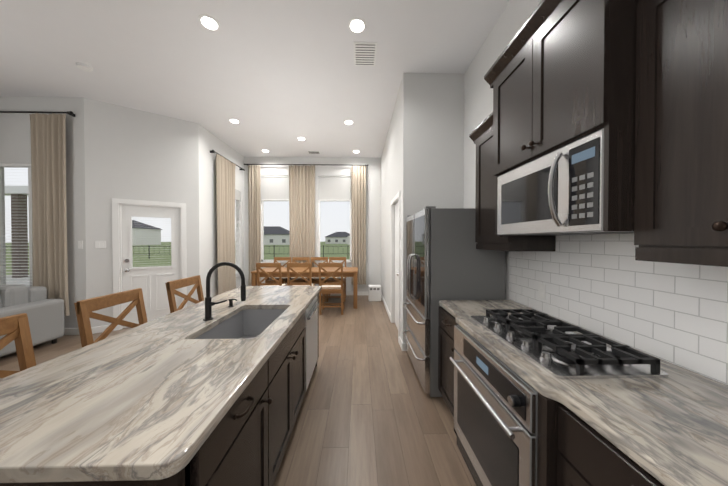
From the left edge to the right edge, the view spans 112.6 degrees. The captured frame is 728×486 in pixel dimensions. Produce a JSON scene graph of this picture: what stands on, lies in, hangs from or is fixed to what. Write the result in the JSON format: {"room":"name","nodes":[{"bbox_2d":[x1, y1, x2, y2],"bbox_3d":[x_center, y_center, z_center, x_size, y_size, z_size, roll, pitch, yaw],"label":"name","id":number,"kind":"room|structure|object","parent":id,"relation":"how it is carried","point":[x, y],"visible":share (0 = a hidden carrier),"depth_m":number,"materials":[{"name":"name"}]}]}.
{"room":"kitchen","nodes":[
{"label":"kitchen","id":0,"kind":"room"},
{"bbox_2d":[0,96,85,327],"bbox_3d":[-6.003,-0.409,3.777,3.410,3.650,0.140,0,1,-1],"label":"wall","id":1,"kind":"structure","parent":0,"point":[15,138],"depth_m":3.73,"materials":[{"name":"paint"}]},
{"bbox_2d":[0,163,32,285],"bbox_3d":[-5.162,-0.113,3.752,1.130,2.220,0.110,0,1,-1],"label":"living room windows","id":2,"kind":"structure","parent":1,"relation":"in","point":[18,165],"depth_m":3.75,"materials":[{"name":"white plastic"}]},
{"bbox_2d":[0,111,75,116],"bbox_3d":[-5.300,-1.952,3.650,1.872,0.043,0.112,0,1,-1],"label":"curtain rod","id":3,"kind":"object","parent":1,"relation":"attached to","point":[70,113],"visible":1,"depth_m":3.62,"materials":[{"name":"black metal"}]},
{"bbox_2d":[29,113,69,315],"bbox_3d":[-4.735,-0.417,3.651,0.540,3.030,0.093,0,1,-1],"label":"curtain","id":4,"kind":"object","parent":3,"relation":"hanging from","point":[49,213],"visible":0.77,"depth_m":3.64,"materials":[{"name":"fabric"}]},
{"bbox_2d":[84,98,198,326],"bbox_3d":[-3.740,-0.413,4.212,1.451,3.650,0.140,0,1,-35],"label":"wall","id":5,"kind":"structure","parent":0,"point":[133,154],"depth_m":4.01,"materials":[{"name":"paint"}]},
{"bbox_2d":[64,328,79,334],"bbox_3d":[-5.916,1.367,3.720,3.240,0.100,0.014,0,1,-1],"label":"baseboard","id":6,"kind":"structure","parent":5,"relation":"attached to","point":[71,331],"depth_m":3.74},
{"bbox_2d":[78,241,82,248],"bbox_3d":[-4.372,0.027,3.739,0.070,0.120,0.012,0,1,-1],"label":"switch plate","id":7,"kind":"object","parent":5,"relation":"attached to","point":[80,243],"depth_m":3.74,"materials":[{"name":"white plastic"}]},
{"bbox_2d":[91,325,108,333],"bbox_3d":[-3.696,1.363,4.167,1.451,0.100,0.014,0,1,-35],"label":"baseboard","id":8,"kind":"structure","parent":5,"relation":"attached to","point":[98,329],"depth_m":3.83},
{"bbox_2d":[95,241,105,248],"bbox_3d":[-4.162,0.026,3.832,0.120,0.120,0.013,0,1,-34],"label":"switch plate","id":9,"kind":"object","parent":5,"relation":"attached to","point":[100,244],"depth_m":3.83,"materials":[{"name":"white plastic"}]},
{"bbox_2d":[112,198,186,330],"bbox_3d":[-3.686,0.344,4.232,0.960,2.135,0.182,0,1,-35],"label":"door","id":10,"kind":"structure","parent":5,"relation":"attached to","point":[149,281],"depth_m":4.18,"materials":[{"name":"metal"}]},
{"bbox_2d":[198,123,244,299],"bbox_3d":[-3.194,-0.426,5.535,0.140,3.650,1.940,0,1,-1],"label":"wall","id":11,"kind":"structure","parent":0,"point":[208,141],"depth_m":4.92,"materials":[{"name":"paint"}]},
{"bbox_2d":[210,150,244,170],"bbox_3d":[-3.068,-1.851,5.508,0.111,0.043,1.353,0,1,-1],"label":"curtain rod","id":12,"kind":"object","parent":11,"relation":"attached to","point":[213,151],"visible":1,"depth_m":5.31,"materials":[{"name":"black metal"}]},
{"bbox_2d":[215,154,235,294],"bbox_3d":[-3.008,-0.364,5.325,0.091,2.930,0.710,0,1,-1],"label":"curtain","id":13,"kind":"object","parent":12,"relation":"hanging from","point":[225,190],"visible":0.9,"depth_m":5.27,"materials":[{"name":"fabric"}]},
{"bbox_2d":[217,190,240,281],"bbox_3d":[-3.152,-0.238,5.693,0.110,2.130,1.110,0,1,-1],"label":"windows","id":14,"kind":"structure","parent":11,"relation":"in","point":[237,218],"depth_m":6.07,"materials":[{"name":"white"}]},
{"bbox_2d":[0,295,475,485],"bbox_3d":[-3.095,1.464,2.011,9.270,0.060,9.150,0,1,-1],"label":"floor","id":15,"kind":"structure","parent":0,"point":[371,413],"depth_m":2.02,"materials":[{"name":"brown wood"}]},
{"bbox_2d":[0,313,35,377],"bbox_3d":[-1.548,0.906,1.062,0.485,1.078,0.438,0,1,-1],"label":"stool","id":16,"kind":"object","parent":15,"relation":"on","point":[16,328],"visible":0.27,"depth_m":1.23,"materials":[{"name":"brown wood"}]},
{"bbox_2d":[0,285,63,356],"bbox_3d":[-5.432,0.968,3.032,2.240,0.912,0.940,0,1,-1],"label":"sofa","id":17,"kind":"object","parent":15,"relation":"on","point":[45,315],"visible":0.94,"depth_m":3.24,"materials":[{"name":"fabric"}]},
{"bbox_2d":[74,288,147,346],"bbox_3d":[-1.562,0.899,1.732,0.485,1.078,0.438,0,1,-1],"label":"stool","id":18,"kind":"object","parent":15,"relation":"on","point":[85,309],"visible":0.17,"depth_m":1.66,"materials":[{"name":"brown wood"}]},
{"bbox_2d":[165,275,203,312],"bbox_3d":[-1.576,0.892,2.442,0.485,1.078,0.438,0,1,-1],"label":"stool","id":19,"kind":"object","parent":15,"relation":"on","point":[171,287],"visible":0.23,"depth_m":2.37,"materials":[{"name":"brown wood"}]},
{"bbox_2d":[128,290,320,485],"bbox_3d":[-0.776,0.997,1.749,0.616,0.880,2.140,0,1,-1],"label":"kitchen island","id":20,"kind":"object","parent":15,"relation":"on","point":[247,447],"depth_m":1.19,"materials":[{"name":"brown wood"}]},
{"bbox_2d":[0,286,320,485],"bbox_3d":[-0.949,0.537,1.721,0.950,0.040,2.300,0,1,-1],"label":"island countertop","id":21,"kind":"structure","parent":20,"relation":"on","point":[137,404],"depth_m":0.83,"materials":[{"name":"beige stone"}]},
{"bbox_2d":[200,262,247,321],"bbox_3d":[-0.946,0.323,1.649,0.282,0.390,0.060,0,1,-1],"label":"faucet","id":22,"kind":"object","parent":21,"relation":"on","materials":[{"name":"black metal"}]},
{"bbox_2d":[196,306,283,337],"bbox_3d":[-0.798,0.661,1.675,0.418,0.231,0.728,0,1,-1],"label":"sink","id":23,"kind":"object","parent":21,"relation":"in","point":[248,322],"depth_m":2.02,"materials":[{"name":"grey metal"}]},
{"bbox_2d":[305,295,318,390],"bbox_3d":[-0.764,0.940,2.434,0.550,0.770,0.596,0,1,-1],"label":"dishwasher","id":24,"kind":"object","parent":20,"relation":"in","point":[311,313],"depth_m":2.33,"materials":[{"name":"silver metal"}]},
{"bbox_2d":[256,263,286,285],"bbox_3d":[-1.830,0.892,4.880,0.468,1.029,0.515,0,1,-1],"label":"dining chair","id":25,"kind":"object","parent":15,"relation":"on","point":[277,265],"visible":0.42,"depth_m":4.65,"materials":[{"name":"brown wood"}]},
{"bbox_2d":[267,257,291,285],"bbox_3d":[-2.083,0.881,5.999,0.448,1.029,0.515,0,1,-1],"label":"dining chair","id":26,"kind":"object","parent":15,"relation":"on","point":[284,279],"visible":0.48,"depth_m":6.20,"materials":[{"name":"brown wood"}]},
{"bbox_2d":[287,257,309,285],"bbox_3d":[-1.613,0.881,6.009,0.448,1.029,0.515,0,1,-1],"label":"dining chair","id":27,"kind":"object","parent":15,"relation":"on","point":[299,280],"visible":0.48,"depth_m":6.09,"materials":[{"name":"brown wood"}]},
{"bbox_2d":[287,263,314,285],"bbox_3d":[-1.250,0.892,4.892,0.468,1.029,0.515,0,1,-1],"label":"dining chair","id":28,"kind":"object","parent":15,"relation":"on","point":[289,266],"visible":0.56,"depth_m":4.67,"materials":[{"name":"brown wood"}]},
{"bbox_2d":[251,267,357,308],"bbox_3d":[-1.268,0.998,5.555,2.250,0.800,0.830,0,1,-1],"label":"dining table","id":29,"kind":"object","parent":15,"relation":"on","point":[350,271],"visible":0.79,"depth_m":5.20,"materials":[{"name":"brown wood"}]},
{"bbox_2d":[307,257,327,301],"bbox_3d":[-1.143,0.880,6.019,0.448,1.029,0.515,0,1,-1],"label":"dining chair","id":30,"kind":"object","parent":15,"relation":"on","point":[315,280],"visible":0.35,"depth_m":6.00,"materials":[{"name":"brown wood"}]},
{"bbox_2d":[318,263,343,314],"bbox_3d":[-0.645,0.892,4.904,0.468,1.029,0.515,0,1,-1],"label":"dining chair","id":31,"kind":"object","parent":15,"relation":"on","point":[332,288],"visible":0.92,"depth_m":4.72,"materials":[{"name":"brown wood"}]},
{"bbox_2d":[327,257,345,301],"bbox_3d":[-0.673,0.880,6.029,0.448,1.029,0.515,0,1,-1],"label":"dining chair","id":32,"kind":"object","parent":15,"relation":"on","point":[331,280],"visible":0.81,"depth_m":5.85,"materials":[{"name":"brown wood"}]},
{"bbox_2d":[368,285,380,300],"bbox_3d":[0.260,1.215,5.912,0.300,0.360,0.223,0,1,-1],"label":"air purifier","id":33,"kind":"object","parent":15,"relation":"on","point":[374,292],"visible":1,"depth_m":5.80,"materials":[{"name":"white plastic"}]},
{"bbox_2d":[438,308,445,394],"bbox_3d":[0.959,0.995,1.943,0.743,0.880,0.505,0,1,-1],"label":"base cabinet","id":34,"kind":"object","parent":15,"relation":"on","point":[441,313],"depth_m":2.13,"materials":[{"name":"brown wood"}]},
{"bbox_2d":[403,206,505,396],"bbox_3d":[0.891,0.543,2.684,0.811,1.770,0.910,0,1,-1],"label":"refrigerator","id":35,"kind":"object","parent":15,"relation":"on","point":[446,259],"visible":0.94,"depth_m":2.23,"materials":[{"name":"metal"}]},
{"bbox_2d":[442,316,533,485],"bbox_3d":[0.972,1.002,1.313,0.743,0.880,0.975,0,1,-1],"label":"base cabinet","id":36,"kind":"object","parent":15,"relation":"on","point":[480,390],"depth_m":1.29,"materials":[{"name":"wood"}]},
{"bbox_2d":[449,325,537,485],"bbox_3d":[0.867,0.924,1.307,0.577,0.715,0.750,0,1,-1],"label":"wall oven","id":37,"kind":"object","parent":36,"relation":"in","point":[496,409],"depth_m":1.18,"materials":[{"name":"metal"}]},
{"bbox_2d":[439,300,727,485],"bbox_3d":[1.006,0.546,0.851,0.695,0.040,2.680,0,1,-1],"label":"countertop","id":38,"kind":"structure","parent":36,"relation":"on","point":[668,421],"depth_m":0.87,"materials":[{"name":"beige stone"}]},
{"bbox_2d":[470,309,667,378],"bbox_3d":[0.965,0.488,1.315,0.450,0.066,0.750,0,1,-1],"label":"gas cooktop","id":39,"kind":"object","parent":38,"relation":"in","point":[551,345],"depth_m":1.10,"materials":[{"name":"metal"}]},
{"bbox_2d":[518,388,653,485],"bbox_3d":[0.987,1.009,0.573,0.743,0.880,0.715,0,1,-1],"label":"base cabinet","id":40,"kind":"object","parent":15,"relation":"on","point":[532,397],"depth_m":0.87,"materials":[{"name":"brown wood"}]},
{"bbox_2d":[0,0,509,157],"bbox_3d":[-3.095,-2.255,1.973,9.270,0.080,9.150,0,1,-1],"label":"ceiling","id":41,"kind":"structure","parent":0,"point":[276,78],"depth_m":2.93,"materials":[{"name":"paint"}]},
{"bbox_2d":[76,62,92,71],"bbox_3d":[-3.513,-2.209,3.050,0.140,0.035,0.140,0,1,-1],"label":"smoke detector","id":42,"kind":"object","parent":41,"relation":"attached to","point":[84,67],"visible":1,"depth_m":3.03,"materials":[{"name":"white plastic"}]},
{"bbox_2d":[198,14,219,31],"bbox_3d":[-1.560,-2.217,2.450,0.189,0.006,0.189,0,1,-40],"label":"recessed light","id":43,"kind":"object","parent":41,"relation":"in","point":[208,22],"depth_m":2.44,"materials":[{"name":"white plastic"}]},
{"bbox_2d":[229,119,239,123],"bbox_3d":[-2.382,-2.238,4.463,0.189,0.006,0.189,0,1,-40],"label":"recessed light","id":44,"kind":"object","parent":41,"relation":"in","point":[235,121],"depth_m":4.46,"materials":[{"name":"white"}]},
{"bbox_2d":[307,151,320,153],"bbox_3d":[-1.244,-2.252,6.037,0.300,0.010,0.200,0,1,-1],"label":"ceiling vent","id":45,"kind":"object","parent":41,"relation":"in","point":[309,152],"depth_m":6.03,"materials":[{"name":"white metal"}]},
{"bbox_2d":[344,120,353,124],"bbox_3d":[-0.282,-2.238,4.507,0.189,0.006,0.189,0,1,-40],"label":"recessed light","id":46,"kind":"object","parent":41,"relation":"in","point":[348,122],"depth_m":4.50,"materials":[{"name":"white plastic"}]},
{"bbox_2d":[348,17,365,33],"bbox_3d":[-0.070,-2.217,2.481,0.189,0.006,0.189,0,1,-40],"label":"recessed light","id":47,"kind":"object","parent":41,"relation":"in","point":[356,25],"depth_m":2.47,"materials":[{"name":"white"}]},
{"bbox_2d":[354,42,376,65],"bbox_3d":[0.012,-2.220,2.863,0.260,0.010,0.360,0,1,-1],"label":"ceiling vent","id":48,"kind":"object","parent":41,"relation":"in","point":[364,53],"depth_m":2.84,"materials":[{"name":"white metal"}]},
{"bbox_2d":[244,157,380,291],"bbox_3d":[-1.393,-0.436,6.473,3.780,3.650,0.140,0,1,-1],"label":"wall","id":49,"kind":"structure","parent":0,"point":[373,220],"depth_m":6.41,"materials":[{"name":"paint"}]},
{"bbox_2d":[261,175,289,262],"bbox_3d":[-2.317,-0.630,6.407,0.850,2.300,0.110,0,1,-1],"label":"window","id":50,"kind":"structure","parent":49,"relation":"in","point":[262,240],"depth_m":6.41,"materials":[{"name":"white plastic"}]},
{"bbox_2d":[261,176,350,200],"bbox_3d":[-1.522,-1.444,6.402,2.360,0.637,0.042,0,1,-1],"label":"roller shades","id":51,"kind":"object","parent":50,"relation":"attached to","point":[329,188],"visible":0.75,"depth_m":6.40,"materials":[{"name":"white fabric"}]},
{"bbox_2d":[244,163,368,165],"bbox_3d":[-1.490,-2.030,6.329,3.222,0.043,0.112,0,1,-1],"label":"curtain rod","id":52,"kind":"object","parent":49,"relation":"attached to","point":[303,164],"visible":1,"depth_m":6.28,"materials":[{"name":"black metal"}]},
{"bbox_2d":[248,165,260,284],"bbox_3d":[-2.839,-0.459,6.294,0.320,3.100,0.085,0,1,-1],"label":"curtain","id":53,"kind":"object","parent":52,"relation":"hanging from","point":[254,198],"visible":0.77,"depth_m":6.29,"materials":[{"name":"fabric"}]},
{"bbox_2d":[289,165,314,266],"bbox_3d":[-1.610,-0.460,6.317,0.680,3.100,0.091,0,1,-1],"label":"curtain","id":54,"kind":"object","parent":52,"relation":"hanging from","point":[302,207],"visible":0.79,"depth_m":6.31,"materials":[{"name":"fabric"}]},
{"bbox_2d":[351,166,365,284],"bbox_3d":[-0.135,-0.460,6.350,0.390,3.100,0.085,0,1,-1],"label":"curtain","id":55,"kind":"object","parent":52,"relation":"hanging from","point":[358,186],"visible":0.96,"depth_m":6.34,"materials":[{"name":"fabric"}]},
{"bbox_2d":[317,200,351,262],"bbox_3d":[-0.772,-0.631,6.439,0.940,2.300,0.110,0,1,-1],"label":"window","id":56,"kind":"structure","parent":49,"relation":"in","point":[319,261],"depth_m":6.44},
{"bbox_2d":[321,291,367,295],"bbox_3d":[-1.346,1.340,6.415,3.590,0.100,0.014,0,1,-1],"label":"baseboard","id":57,"kind":"structure","parent":49,"relation":"attached to","point":[347,293],"depth_m":6.43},
{"bbox_2d":[381,73,463,342],"bbox_3d":[0.951,-0.420,4.876,0.940,3.650,3.350,0,1,-1],"label":"wall","id":58,"kind":"structure","parent":0,"point":[422,161],"depth_m":3.19,"materials":[{"name":"paint"}]},
{"bbox_2d":[381,293,389,318],"bbox_3d":[0.463,1.350,5.399,0.014,0.100,2.080,0,1,-1],"label":"baseboard","id":59,"kind":"structure","parent":58,"relation":"attached to","point":[383,300],"depth_m":5.20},
{"bbox_2d":[390,191,400,341],"bbox_3d":[0.531,0.340,3.880,0.120,2.150,0.940,0,1,-1],"label":"door frame","id":60,"kind":"structure","parent":58,"relation":"attached to","point":[397,261],"depth_m":3.96,"materials":[{"name":"wood"}]},
{"bbox_2d":[401,342,406,350],"bbox_3d":[0.909,1.372,3.211,0.814,0.100,0.014,0,1,-1],"label":"baseboard","id":61,"kind":"structure","parent":58,"relation":"attached to","point":[403,345],"depth_m":3.20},
{"bbox_2d":[464,0,727,384],"bbox_3d":[1.437,-0.374,0.361,0.156,3.650,5.700,0,1,-1],"label":"wall","id":62,"kind":"structure","parent":0,"point":[609,286],"depth_m":1.32,"materials":[{"name":"tile"}]},
{"bbox_2d":[473,116,555,247],"bbox_3d":[1.164,-0.490,1.923,0.333,0.990,0.481,0,1,-1],"label":"upper cabinet","id":63,"kind":"object","parent":62,"relation":"attached to","point":[486,189],"depth_m":1.97,"materials":[{"name":"brown wood"}]},
{"bbox_2d":[489,0,636,179],"bbox_3d":[1.120,-0.816,1.294,0.448,0.725,0.760,0,1,-1],"label":"upper cabinet","id":64,"kind":"object","parent":62,"relation":"attached to","point":[565,78],"depth_m":1.10,"materials":[{"name":"brown wood"}]},
{"bbox_2d":[497,128,633,234],"bbox_3d":[1.095,-0.247,1.300,0.496,0.402,0.720,0,1,-1],"label":"over-the-range microwave","id":65,"kind":"object","parent":64,"relation":"attached to","point":[559,191],"visible":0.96,"depth_m":1.12,"materials":[{"name":"metal"}]},
{"bbox_2d":[625,0,727,255],"bbox_3d":[1.191,-0.476,0.621,0.333,0.990,0.589,0,1,-1],"label":"upper cabinet","id":66,"kind":"object","parent":62,"relation":"attached to","point":[643,84],"depth_m":0.79,"materials":[{"name":"brown wood"}]},
{"label":"outside","id":67,"kind":"structure","parent":0,"visible":0},
{"bbox_2d":[5,242,349,274],"bbox_3d":[-3.910,-0.209,193.753,520.000,0.020,452.200,0,1,-1],"label":"ground","id":68,"kind":"structure","parent":67,"point":[336,250],"depth_m":32.83,"materials":[{"name":"green plant"}]},
{"bbox_2d":[5,186,29,285],"bbox_3d":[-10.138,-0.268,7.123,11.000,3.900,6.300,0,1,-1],"label":"patio column","id":69,"kind":"structure","parent":68,"relation":"on","point":[19,222],"depth_m":9.61,"materials":[{"name":"brick"}]},
{"bbox_2d":[132,220,162,244],"bbox_3d":[-96.941,-4.242,97.855,21.000,10.000,13.000,0,1,-1],"label":"house","id":70,"kind":"structure","parent":68,"relation":"on","point":[151,236],"depth_m":96.98,"materials":[{"name":"paint"}]},
{"bbox_2d":[5,245,323,258],"bbox_3d":[-18.631,0.865,23.513,143.558,1.300,0.060,0,1,-1],"label":"fence","id":71,"kind":"object","parent":68,"relation":"on","point":[149,250],"visible":0.17,"depth_m":23.73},
{"bbox_2d":[264,226,289,244],"bbox_3d":[-40.057,-3.205,104.048,21.000,7.800,13.000,0,1,-1],"label":"house","id":72,"kind":"structure","parent":68,"relation":"on","point":[276,235],"depth_m":98.23,"materials":[{"name":"paint"}]},
{"bbox_2d":[325,232,348,243],"bbox_3d":[-12.686,-2.917,134.627,17.000,6.600,12.000,0,1,-1],"label":"house","id":73,"kind":"structure","parent":68,"relation":"on","point":[338,238],"depth_m":129.15,"materials":[{"name":"paint"}]}
]}

